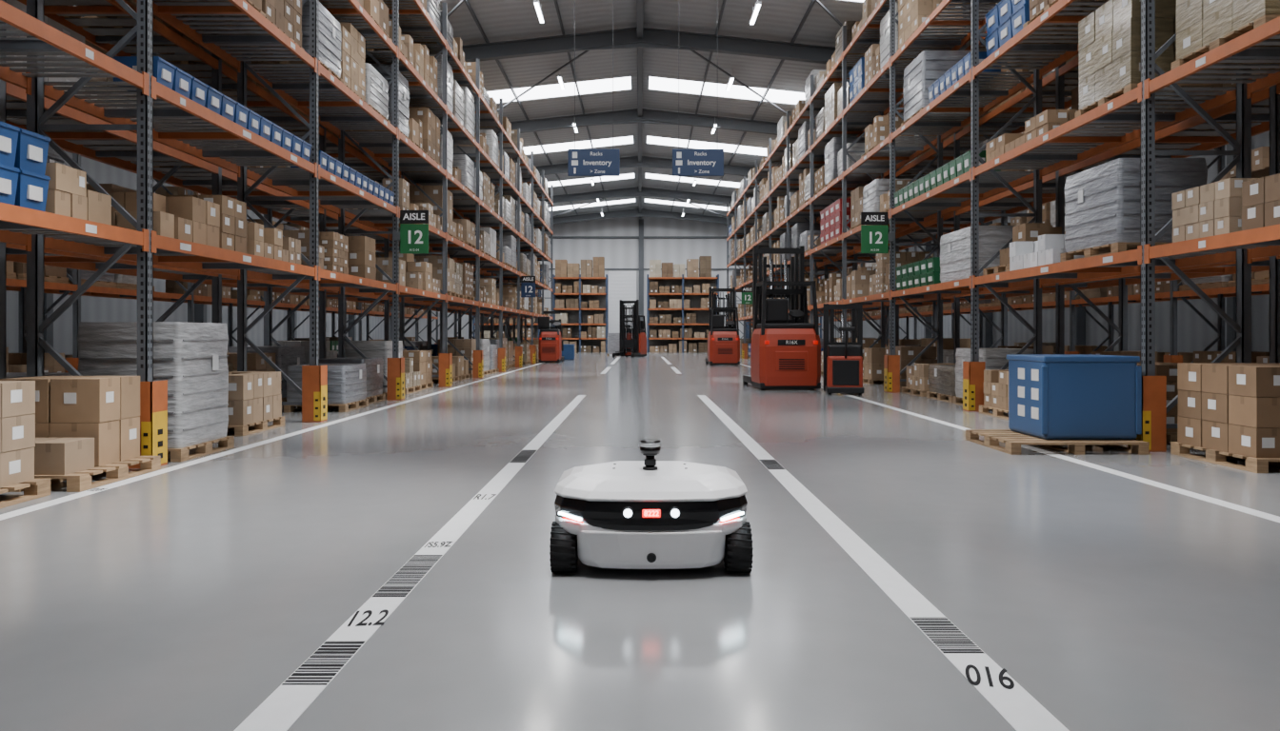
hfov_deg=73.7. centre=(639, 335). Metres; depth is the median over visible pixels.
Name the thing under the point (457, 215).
packaged goods
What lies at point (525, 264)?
packaged goods
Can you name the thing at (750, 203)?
packaged goods
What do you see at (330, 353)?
packaged goods
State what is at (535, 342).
packaged goods
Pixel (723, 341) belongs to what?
truck
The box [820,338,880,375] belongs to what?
packaged goods
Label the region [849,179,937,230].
packaged goods
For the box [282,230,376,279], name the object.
cardboard boxes
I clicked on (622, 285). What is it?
door
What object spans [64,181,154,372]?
packaged goods
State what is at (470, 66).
packaged goods
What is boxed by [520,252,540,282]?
packaged goods
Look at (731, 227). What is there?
packaged goods
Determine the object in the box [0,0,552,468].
rack
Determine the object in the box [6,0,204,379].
packaged goods
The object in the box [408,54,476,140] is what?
packaged goods
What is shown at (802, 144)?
packaged goods
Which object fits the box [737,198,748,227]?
packaged goods
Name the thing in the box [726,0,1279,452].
rack
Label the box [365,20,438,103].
packaged goods
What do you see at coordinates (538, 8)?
led light
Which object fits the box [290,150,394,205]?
tote
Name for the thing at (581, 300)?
shelving rack
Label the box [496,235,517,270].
packaged goods
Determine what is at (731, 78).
led light
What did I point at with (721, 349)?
vent
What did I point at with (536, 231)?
packaged goods
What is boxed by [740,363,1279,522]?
lane
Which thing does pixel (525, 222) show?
packaged goods
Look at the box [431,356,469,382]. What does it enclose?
packaged goods
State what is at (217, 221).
cardboard boxes
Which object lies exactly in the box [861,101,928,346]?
packaged goods
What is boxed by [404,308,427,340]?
packaged goods
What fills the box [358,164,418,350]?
packaged goods
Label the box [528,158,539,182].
packaged goods
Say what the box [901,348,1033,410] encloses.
packaged goods
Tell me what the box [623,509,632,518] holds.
lamp
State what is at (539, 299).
cardboard boxes
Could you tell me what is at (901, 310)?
packaged goods
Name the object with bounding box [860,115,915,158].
packaged goods
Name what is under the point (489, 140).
packaged goods
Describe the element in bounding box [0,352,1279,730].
floor
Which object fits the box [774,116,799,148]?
packaged goods
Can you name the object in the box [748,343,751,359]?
packaged goods
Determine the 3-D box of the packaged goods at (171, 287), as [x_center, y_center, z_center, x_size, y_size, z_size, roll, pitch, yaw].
[-11.062,-2.367,21.800,1.227,7.133,3.720,0,0,0]
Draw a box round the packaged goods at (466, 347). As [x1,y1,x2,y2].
[437,339,499,378]
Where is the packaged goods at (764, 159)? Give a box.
[760,140,775,167]
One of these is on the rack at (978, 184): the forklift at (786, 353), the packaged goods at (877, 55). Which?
the packaged goods at (877, 55)
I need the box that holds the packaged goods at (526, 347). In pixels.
[513,343,531,366]
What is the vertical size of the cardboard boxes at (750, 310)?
0.951 m
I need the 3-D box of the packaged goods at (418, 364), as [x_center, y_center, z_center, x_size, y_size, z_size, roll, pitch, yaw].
[-5.207,0.656,17.800,1.002,1.086,3.720,0,0,0]
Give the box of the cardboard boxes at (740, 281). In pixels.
[736,269,752,286]
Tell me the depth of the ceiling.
30.37 m
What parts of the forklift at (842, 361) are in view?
housing panel, tiller arm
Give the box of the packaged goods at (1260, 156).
[1179,146,1269,363]
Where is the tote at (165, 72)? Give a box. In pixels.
[112,56,311,161]
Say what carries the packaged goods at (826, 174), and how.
on the rack at (978, 184)
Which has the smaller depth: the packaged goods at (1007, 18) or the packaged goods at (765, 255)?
the packaged goods at (1007, 18)
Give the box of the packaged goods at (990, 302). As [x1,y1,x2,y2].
[960,222,1010,309]
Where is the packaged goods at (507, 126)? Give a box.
[474,116,511,139]
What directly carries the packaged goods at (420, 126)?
on the rack at (233, 148)
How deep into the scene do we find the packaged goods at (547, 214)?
41.59 m
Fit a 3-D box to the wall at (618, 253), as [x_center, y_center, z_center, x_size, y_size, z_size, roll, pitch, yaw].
[0.000,-4.400,68.100,38.000,11.200,0.200,0,0,0]
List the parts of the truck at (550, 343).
seat, name plate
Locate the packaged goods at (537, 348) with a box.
[520,342,539,361]
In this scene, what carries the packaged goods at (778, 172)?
on the rack at (978, 184)
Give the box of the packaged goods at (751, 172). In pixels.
[747,166,759,184]
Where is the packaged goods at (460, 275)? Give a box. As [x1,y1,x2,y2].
[414,256,474,300]
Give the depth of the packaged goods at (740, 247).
45.94 m
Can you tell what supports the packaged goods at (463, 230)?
on the rack at (233, 148)
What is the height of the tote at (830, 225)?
0.994 m
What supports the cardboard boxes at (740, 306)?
on the rack at (978, 184)
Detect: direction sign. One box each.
[567,0,619,176]
[672,148,723,176]
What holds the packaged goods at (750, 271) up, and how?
on the rack at (978, 184)
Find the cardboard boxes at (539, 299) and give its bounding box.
[537,297,549,316]
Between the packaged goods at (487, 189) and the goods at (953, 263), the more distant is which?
the packaged goods at (487, 189)
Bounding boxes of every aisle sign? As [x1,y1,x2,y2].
[393,210,428,253]
[518,276,535,297]
[741,286,752,304]
[860,212,894,253]
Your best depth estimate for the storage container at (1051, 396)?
8.72 m
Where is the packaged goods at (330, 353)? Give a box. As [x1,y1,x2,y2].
[272,125,381,364]
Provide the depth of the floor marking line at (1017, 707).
3.61 m
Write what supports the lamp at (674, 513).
attached to the robot
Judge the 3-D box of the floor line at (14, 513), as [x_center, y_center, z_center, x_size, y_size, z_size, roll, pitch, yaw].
[-4.200,1.198,19.000,0.130,0.004,50.000,0,0,0]
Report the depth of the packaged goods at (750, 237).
40.69 m
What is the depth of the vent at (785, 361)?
18.46 m
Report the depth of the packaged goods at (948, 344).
19.41 m
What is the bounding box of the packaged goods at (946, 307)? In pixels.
[917,254,951,339]
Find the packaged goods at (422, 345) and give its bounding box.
[404,211,457,356]
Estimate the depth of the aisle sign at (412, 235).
15.68 m
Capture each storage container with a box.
[561,344,575,359]
[1006,354,1141,439]
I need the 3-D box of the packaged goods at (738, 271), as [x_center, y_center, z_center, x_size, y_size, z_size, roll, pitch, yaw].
[5.849,-3.191,49.400,1.011,1.140,3.920,0,0,0]
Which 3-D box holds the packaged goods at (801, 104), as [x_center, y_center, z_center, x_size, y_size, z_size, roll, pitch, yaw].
[5.829,-7.769,28.400,1.002,0.937,3.920,0,0,0]
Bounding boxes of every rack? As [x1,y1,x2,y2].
[0,0,526,379]
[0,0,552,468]
[6,25,438,372]
[472,290,540,339]
[552,257,608,352]
[646,256,719,352]
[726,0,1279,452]
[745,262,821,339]
[749,2,1279,363]
[834,106,1269,362]
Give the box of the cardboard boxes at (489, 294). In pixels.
[473,278,499,305]
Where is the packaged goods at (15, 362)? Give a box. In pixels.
[6,148,68,372]
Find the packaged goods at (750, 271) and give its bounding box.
[746,270,752,281]
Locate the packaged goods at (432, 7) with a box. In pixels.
[382,0,441,39]
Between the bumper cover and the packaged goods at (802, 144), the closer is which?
the bumper cover
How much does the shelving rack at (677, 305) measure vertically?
6.669 m
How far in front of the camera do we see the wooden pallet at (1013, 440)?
8.74 m
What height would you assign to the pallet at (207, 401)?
1.322 m
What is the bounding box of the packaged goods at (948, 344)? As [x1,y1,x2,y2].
[900,6,999,363]
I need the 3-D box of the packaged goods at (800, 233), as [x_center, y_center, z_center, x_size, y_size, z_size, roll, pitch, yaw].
[5.853,-3.220,28.400,1.033,1.198,3.920,0,0,0]
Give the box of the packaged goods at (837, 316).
[834,268,847,341]
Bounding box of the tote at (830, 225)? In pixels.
[820,198,850,244]
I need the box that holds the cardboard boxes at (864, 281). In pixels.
[846,251,931,299]
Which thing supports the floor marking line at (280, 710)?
on the floor
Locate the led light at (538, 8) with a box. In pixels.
[533,0,544,22]
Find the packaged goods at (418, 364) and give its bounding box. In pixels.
[344,340,433,399]
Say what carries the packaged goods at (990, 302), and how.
on the rack at (1220, 293)
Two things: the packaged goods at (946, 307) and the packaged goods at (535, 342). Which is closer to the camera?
the packaged goods at (946, 307)
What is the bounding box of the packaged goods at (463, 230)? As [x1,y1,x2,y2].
[409,185,476,249]
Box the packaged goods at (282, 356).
[153,33,309,401]
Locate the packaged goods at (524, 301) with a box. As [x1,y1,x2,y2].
[502,281,529,312]
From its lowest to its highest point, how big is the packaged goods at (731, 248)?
1.282 m
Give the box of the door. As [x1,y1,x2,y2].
[608,271,636,333]
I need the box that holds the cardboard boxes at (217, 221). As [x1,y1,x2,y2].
[107,192,300,264]
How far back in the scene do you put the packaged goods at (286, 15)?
11.00 m
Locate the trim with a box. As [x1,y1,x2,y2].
[547,219,748,320]
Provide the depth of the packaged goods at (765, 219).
36.40 m
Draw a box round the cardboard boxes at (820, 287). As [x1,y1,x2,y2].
[804,278,828,305]
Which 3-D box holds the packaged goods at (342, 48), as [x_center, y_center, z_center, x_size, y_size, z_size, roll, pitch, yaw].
[-5.080,-4.396,13.825,1.033,1.191,3.670,0,0,0]
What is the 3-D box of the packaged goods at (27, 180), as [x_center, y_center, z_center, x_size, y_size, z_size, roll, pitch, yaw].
[-4.924,-1.228,5.851,0.744,0.594,3.486,0,0,0]
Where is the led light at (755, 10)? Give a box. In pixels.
[749,0,761,24]
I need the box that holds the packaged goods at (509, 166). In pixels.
[484,150,515,186]
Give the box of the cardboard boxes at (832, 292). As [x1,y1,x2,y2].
[816,273,851,304]
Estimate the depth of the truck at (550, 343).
36.56 m
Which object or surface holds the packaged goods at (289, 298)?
on the rack at (14, 285)
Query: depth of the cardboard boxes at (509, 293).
31.34 m
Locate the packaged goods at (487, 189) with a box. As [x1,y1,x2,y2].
[452,167,494,211]
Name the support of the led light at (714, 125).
attached to the roof trusses
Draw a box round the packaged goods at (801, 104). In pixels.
[791,69,826,130]
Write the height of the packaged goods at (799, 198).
1.237 m
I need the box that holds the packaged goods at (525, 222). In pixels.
[515,200,530,241]
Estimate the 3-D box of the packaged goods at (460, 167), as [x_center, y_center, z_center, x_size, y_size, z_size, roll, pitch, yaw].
[-5.074,-4.368,21.800,1.024,1.135,3.720,0,0,0]
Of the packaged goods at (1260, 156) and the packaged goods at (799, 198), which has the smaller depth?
the packaged goods at (1260, 156)
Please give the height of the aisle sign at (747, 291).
0.800 m
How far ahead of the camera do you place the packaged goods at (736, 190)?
48.84 m
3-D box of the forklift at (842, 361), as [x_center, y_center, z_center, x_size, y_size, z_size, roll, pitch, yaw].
[4.197,0.280,17.693,0.780,1.840,2.000,0,0,8]
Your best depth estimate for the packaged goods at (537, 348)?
38.88 m
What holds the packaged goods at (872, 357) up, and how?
on the floor
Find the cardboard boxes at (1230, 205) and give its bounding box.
[1172,173,1279,242]
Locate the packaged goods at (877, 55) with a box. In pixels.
[848,0,916,108]
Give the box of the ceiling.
[440,0,863,218]
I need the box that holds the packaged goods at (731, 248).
[728,239,739,263]
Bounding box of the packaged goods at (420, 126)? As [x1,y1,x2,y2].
[344,64,440,165]
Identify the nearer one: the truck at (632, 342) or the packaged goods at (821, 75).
the packaged goods at (821, 75)
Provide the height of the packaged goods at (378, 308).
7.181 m
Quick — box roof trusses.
[44,0,1236,353]
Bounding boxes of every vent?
[540,343,557,353]
[716,343,734,355]
[775,351,807,371]
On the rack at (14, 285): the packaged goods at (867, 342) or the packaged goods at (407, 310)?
the packaged goods at (407, 310)
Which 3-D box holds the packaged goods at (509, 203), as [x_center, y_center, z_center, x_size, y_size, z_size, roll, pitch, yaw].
[-5.058,-4.399,29.800,0.995,1.196,3.720,0,0,0]
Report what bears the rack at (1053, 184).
on the floor
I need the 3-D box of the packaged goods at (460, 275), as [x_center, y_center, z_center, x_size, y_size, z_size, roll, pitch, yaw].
[-5.060,-1.422,21.800,1.013,0.983,3.720,0,0,0]
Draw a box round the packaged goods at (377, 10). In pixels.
[319,0,392,46]
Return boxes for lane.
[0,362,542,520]
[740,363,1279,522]
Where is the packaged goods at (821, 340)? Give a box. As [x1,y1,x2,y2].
[820,339,835,355]
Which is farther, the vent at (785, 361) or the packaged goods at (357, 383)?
the vent at (785, 361)
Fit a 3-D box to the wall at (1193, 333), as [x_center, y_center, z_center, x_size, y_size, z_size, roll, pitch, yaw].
[19.100,-4.300,30.500,0.200,11.000,75.000,0,0,0]
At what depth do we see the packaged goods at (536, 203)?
37.93 m
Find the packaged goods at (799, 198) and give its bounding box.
[789,168,838,215]
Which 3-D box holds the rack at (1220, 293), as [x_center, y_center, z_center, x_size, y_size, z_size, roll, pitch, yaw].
[11.666,-2.600,25.797,1.227,7.600,51.666,0,0,0]
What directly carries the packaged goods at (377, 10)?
on the rack at (233, 148)
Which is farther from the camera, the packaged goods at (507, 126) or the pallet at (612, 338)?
the pallet at (612, 338)
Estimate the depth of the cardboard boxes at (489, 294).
26.42 m
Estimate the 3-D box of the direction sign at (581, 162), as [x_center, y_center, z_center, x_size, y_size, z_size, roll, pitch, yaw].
[-1.200,-6.857,22.198,1.340,5.434,0.064,0,0,0]
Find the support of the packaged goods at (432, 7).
on the rack at (233, 148)
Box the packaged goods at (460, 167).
[404,124,475,195]
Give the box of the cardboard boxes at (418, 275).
[375,252,439,293]
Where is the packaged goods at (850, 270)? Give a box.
[846,262,865,318]
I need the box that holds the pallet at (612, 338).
[606,333,619,356]
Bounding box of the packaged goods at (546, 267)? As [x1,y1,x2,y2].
[540,263,549,287]
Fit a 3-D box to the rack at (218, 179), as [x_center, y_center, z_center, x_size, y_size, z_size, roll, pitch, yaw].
[-6.380,-3.250,19.700,1.160,8.900,48.360,0,0,0]
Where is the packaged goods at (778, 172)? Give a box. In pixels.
[771,143,793,189]
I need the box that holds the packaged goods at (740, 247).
[737,237,746,257]
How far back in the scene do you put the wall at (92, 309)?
31.50 m
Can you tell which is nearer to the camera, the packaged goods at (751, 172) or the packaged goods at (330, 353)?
the packaged goods at (330, 353)
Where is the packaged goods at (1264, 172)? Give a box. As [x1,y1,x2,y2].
[1065,42,1269,361]
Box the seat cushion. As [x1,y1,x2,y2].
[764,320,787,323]
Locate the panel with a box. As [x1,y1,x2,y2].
[554,495,747,531]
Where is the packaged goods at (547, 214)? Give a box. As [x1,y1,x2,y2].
[540,200,550,227]
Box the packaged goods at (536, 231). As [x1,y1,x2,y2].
[529,225,541,251]
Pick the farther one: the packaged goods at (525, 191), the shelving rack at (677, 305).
the shelving rack at (677, 305)
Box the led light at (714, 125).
[710,123,717,133]
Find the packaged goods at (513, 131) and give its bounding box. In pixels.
[505,129,528,165]
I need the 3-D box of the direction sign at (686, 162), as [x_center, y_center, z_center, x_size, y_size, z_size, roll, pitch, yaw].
[1.510,-6.841,22.198,1.340,5.402,0.064,0,0,0]
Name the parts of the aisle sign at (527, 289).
number plate, header plate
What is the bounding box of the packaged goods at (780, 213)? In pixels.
[773,192,795,228]
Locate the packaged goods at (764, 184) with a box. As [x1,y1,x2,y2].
[759,168,786,201]
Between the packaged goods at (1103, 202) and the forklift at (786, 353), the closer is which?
the packaged goods at (1103, 202)
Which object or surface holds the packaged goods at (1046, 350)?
on the rack at (1053, 184)
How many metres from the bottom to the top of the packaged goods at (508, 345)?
1.098 m
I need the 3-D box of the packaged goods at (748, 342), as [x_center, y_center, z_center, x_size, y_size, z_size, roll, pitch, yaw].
[5.899,0.732,45.200,0.978,0.935,3.920,0,0,0]
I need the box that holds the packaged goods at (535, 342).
[522,340,539,347]
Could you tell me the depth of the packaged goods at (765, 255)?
35.80 m
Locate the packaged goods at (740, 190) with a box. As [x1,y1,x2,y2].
[737,179,753,198]
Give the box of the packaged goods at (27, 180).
[0,120,111,225]
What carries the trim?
attached to the wall at (618, 253)
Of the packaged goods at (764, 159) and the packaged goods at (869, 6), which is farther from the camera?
the packaged goods at (764, 159)
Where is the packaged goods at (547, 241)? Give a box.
[540,233,550,259]
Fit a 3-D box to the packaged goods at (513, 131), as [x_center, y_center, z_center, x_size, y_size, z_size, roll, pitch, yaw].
[-5.060,-7.282,33.800,1.002,0.962,3.727,0,0,0]
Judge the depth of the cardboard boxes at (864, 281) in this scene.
19.12 m
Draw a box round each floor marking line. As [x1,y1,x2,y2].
[233,357,619,730]
[660,357,1069,730]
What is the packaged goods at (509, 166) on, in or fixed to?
on the rack at (233, 148)
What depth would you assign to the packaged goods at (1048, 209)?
23.61 m
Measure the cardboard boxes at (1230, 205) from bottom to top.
0.516 m
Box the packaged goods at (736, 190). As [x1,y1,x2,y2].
[729,188,738,210]
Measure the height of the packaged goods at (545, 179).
0.859 m
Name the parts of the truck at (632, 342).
seat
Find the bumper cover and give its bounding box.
[594,566,703,569]
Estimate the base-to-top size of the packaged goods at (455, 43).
0.802 m
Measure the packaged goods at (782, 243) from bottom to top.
1.232 m
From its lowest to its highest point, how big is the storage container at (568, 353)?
0.750 m
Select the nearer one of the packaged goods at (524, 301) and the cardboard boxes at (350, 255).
the cardboard boxes at (350, 255)
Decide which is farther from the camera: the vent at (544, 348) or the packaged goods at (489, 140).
the vent at (544, 348)
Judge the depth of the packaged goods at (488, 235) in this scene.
26.28 m
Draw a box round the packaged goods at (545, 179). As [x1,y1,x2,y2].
[540,176,548,196]
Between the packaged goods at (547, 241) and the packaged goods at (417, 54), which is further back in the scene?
the packaged goods at (547, 241)
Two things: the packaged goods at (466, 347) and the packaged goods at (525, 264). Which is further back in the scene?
the packaged goods at (525, 264)
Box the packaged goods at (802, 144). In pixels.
[792,120,824,165]
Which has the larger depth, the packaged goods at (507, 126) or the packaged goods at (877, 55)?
the packaged goods at (507, 126)
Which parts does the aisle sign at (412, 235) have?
number plate, header plate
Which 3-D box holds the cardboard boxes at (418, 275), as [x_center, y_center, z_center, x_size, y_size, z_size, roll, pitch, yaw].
[-5.015,-1.350,17.688,0.950,0.837,3.487,0,0,0]
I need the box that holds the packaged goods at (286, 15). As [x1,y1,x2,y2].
[154,0,304,58]
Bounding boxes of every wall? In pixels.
[6,149,390,355]
[404,217,878,344]
[878,130,1269,352]
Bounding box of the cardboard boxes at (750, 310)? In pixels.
[746,304,752,317]
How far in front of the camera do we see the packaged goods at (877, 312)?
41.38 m
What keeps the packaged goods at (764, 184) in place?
on the rack at (978, 184)
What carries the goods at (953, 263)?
on the rack at (978, 184)
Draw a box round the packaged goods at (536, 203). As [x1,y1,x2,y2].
[526,182,539,216]
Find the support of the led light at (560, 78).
attached to the roof trusses
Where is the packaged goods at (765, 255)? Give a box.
[763,244,773,271]
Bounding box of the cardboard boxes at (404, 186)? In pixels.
[361,178,442,231]
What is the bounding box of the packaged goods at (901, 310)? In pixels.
[899,251,919,314]
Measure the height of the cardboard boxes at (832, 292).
0.826 m
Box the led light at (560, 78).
[557,75,564,89]
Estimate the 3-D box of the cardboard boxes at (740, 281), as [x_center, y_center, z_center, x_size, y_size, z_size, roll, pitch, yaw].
[5.777,-3.062,45.276,0.936,0.881,3.238,0,0,0]
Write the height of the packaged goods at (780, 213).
1.220 m
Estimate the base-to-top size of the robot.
0.625 m
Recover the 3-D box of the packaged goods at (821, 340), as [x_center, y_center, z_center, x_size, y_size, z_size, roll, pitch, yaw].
[5.985,0.661,28.400,1.162,1.076,3.920,0,0,0]
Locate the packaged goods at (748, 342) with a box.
[740,340,751,359]
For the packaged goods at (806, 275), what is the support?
on the rack at (978, 184)
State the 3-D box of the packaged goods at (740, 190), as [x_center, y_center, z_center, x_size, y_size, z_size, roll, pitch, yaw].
[5.809,-7.736,45.200,0.988,0.870,3.920,0,0,0]
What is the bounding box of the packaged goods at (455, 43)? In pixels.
[411,10,471,79]
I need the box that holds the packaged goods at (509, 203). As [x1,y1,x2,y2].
[494,193,515,228]
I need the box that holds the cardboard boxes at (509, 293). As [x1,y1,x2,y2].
[496,287,516,309]
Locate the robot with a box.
[549,439,753,573]
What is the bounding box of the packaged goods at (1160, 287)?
[1080,142,1197,362]
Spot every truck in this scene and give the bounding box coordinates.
[538,311,563,362]
[612,300,646,358]
[705,287,739,365]
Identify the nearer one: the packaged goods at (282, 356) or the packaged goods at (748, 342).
the packaged goods at (282, 356)
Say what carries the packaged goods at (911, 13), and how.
on the rack at (978, 184)
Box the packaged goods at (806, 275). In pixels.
[773,274,814,299]
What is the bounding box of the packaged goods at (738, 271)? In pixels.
[730,269,740,288]
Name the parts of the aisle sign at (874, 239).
number plate, header plate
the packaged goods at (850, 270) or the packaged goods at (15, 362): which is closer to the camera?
the packaged goods at (15, 362)
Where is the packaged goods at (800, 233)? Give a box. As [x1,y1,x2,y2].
[789,223,820,259]
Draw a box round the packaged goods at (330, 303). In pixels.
[291,298,356,351]
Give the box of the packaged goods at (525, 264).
[516,253,530,276]
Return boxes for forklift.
[742,245,820,389]
[822,303,864,395]
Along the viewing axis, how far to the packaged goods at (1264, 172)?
12.06 m
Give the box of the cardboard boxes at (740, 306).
[738,303,748,318]
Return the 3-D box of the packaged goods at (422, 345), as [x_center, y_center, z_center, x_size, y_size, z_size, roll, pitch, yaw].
[-6.468,-3.188,25.800,1.158,8.773,3.723,0,0,0]
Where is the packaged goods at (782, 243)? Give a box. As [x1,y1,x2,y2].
[773,232,791,268]
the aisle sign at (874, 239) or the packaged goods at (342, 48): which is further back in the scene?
the aisle sign at (874, 239)
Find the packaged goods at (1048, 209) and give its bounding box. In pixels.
[1007,107,1107,354]
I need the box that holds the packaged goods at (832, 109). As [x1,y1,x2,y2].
[814,79,880,141]
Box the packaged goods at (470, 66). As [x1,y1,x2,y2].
[465,61,499,124]
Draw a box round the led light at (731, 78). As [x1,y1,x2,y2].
[725,76,734,90]
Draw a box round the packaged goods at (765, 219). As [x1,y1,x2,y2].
[759,212,774,239]
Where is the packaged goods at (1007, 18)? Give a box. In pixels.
[984,0,1108,66]
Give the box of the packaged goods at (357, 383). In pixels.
[283,358,385,412]
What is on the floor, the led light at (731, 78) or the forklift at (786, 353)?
the forklift at (786, 353)
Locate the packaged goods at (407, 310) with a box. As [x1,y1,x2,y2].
[375,254,414,315]
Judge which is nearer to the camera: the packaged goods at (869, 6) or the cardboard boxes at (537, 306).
the packaged goods at (869, 6)
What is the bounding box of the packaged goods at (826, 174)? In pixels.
[813,137,880,196]
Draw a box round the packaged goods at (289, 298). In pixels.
[246,219,309,341]
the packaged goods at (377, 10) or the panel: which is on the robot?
the panel
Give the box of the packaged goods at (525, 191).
[514,162,530,203]
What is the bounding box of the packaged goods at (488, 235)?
[475,227,497,259]
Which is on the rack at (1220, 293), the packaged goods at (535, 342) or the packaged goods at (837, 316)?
the packaged goods at (837, 316)
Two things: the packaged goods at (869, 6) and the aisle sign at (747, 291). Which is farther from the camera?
the aisle sign at (747, 291)
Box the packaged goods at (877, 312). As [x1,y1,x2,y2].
[863,259,880,317]
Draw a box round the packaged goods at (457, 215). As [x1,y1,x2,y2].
[447,215,476,339]
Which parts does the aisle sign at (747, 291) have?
number plate, header plate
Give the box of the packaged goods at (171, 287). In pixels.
[155,171,260,353]
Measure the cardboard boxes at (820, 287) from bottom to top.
0.936 m
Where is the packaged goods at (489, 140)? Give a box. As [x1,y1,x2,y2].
[474,129,499,166]
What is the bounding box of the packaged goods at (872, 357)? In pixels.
[862,346,937,392]
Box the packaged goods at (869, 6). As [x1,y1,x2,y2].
[851,0,898,49]
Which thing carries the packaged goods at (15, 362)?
on the rack at (14, 285)
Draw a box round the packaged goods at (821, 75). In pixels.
[815,20,865,89]
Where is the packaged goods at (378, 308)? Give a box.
[356,301,383,312]
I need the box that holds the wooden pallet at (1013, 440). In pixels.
[965,429,1148,455]
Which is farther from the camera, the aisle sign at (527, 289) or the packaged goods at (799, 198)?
the aisle sign at (527, 289)
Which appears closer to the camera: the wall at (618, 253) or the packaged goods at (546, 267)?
the packaged goods at (546, 267)
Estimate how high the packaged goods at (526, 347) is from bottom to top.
0.850 m
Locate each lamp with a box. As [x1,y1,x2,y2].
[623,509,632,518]
[670,509,679,518]
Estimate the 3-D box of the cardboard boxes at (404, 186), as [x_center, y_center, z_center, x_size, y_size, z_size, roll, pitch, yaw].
[-4.964,-2.692,18.082,0.851,0.681,3.144,0,0,0]
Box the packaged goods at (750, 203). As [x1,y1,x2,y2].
[746,184,759,217]
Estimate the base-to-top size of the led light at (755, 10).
0.445 m
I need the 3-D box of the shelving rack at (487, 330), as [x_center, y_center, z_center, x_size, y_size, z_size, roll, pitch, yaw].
[-9.250,-2.142,59.510,4.620,6.684,1.120,0,0,0]
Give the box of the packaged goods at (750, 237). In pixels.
[745,219,761,250]
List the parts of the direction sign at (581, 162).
panel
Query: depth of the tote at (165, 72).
9.15 m
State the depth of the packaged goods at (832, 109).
23.88 m
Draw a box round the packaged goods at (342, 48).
[251,0,390,128]
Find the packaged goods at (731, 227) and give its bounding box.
[728,216,737,236]
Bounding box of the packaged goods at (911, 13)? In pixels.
[896,0,996,56]
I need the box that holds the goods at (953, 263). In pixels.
[895,225,1015,290]
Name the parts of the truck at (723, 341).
seat, name plate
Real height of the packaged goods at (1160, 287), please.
7.839 m
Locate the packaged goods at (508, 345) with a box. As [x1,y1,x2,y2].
[475,338,514,369]
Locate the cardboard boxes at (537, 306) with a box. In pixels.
[528,296,541,315]
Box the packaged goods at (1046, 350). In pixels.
[962,2,1097,354]
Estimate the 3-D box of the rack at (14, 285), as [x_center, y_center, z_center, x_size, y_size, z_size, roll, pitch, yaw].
[-10.896,-2.600,21.722,1.227,7.600,44.416,0,0,0]

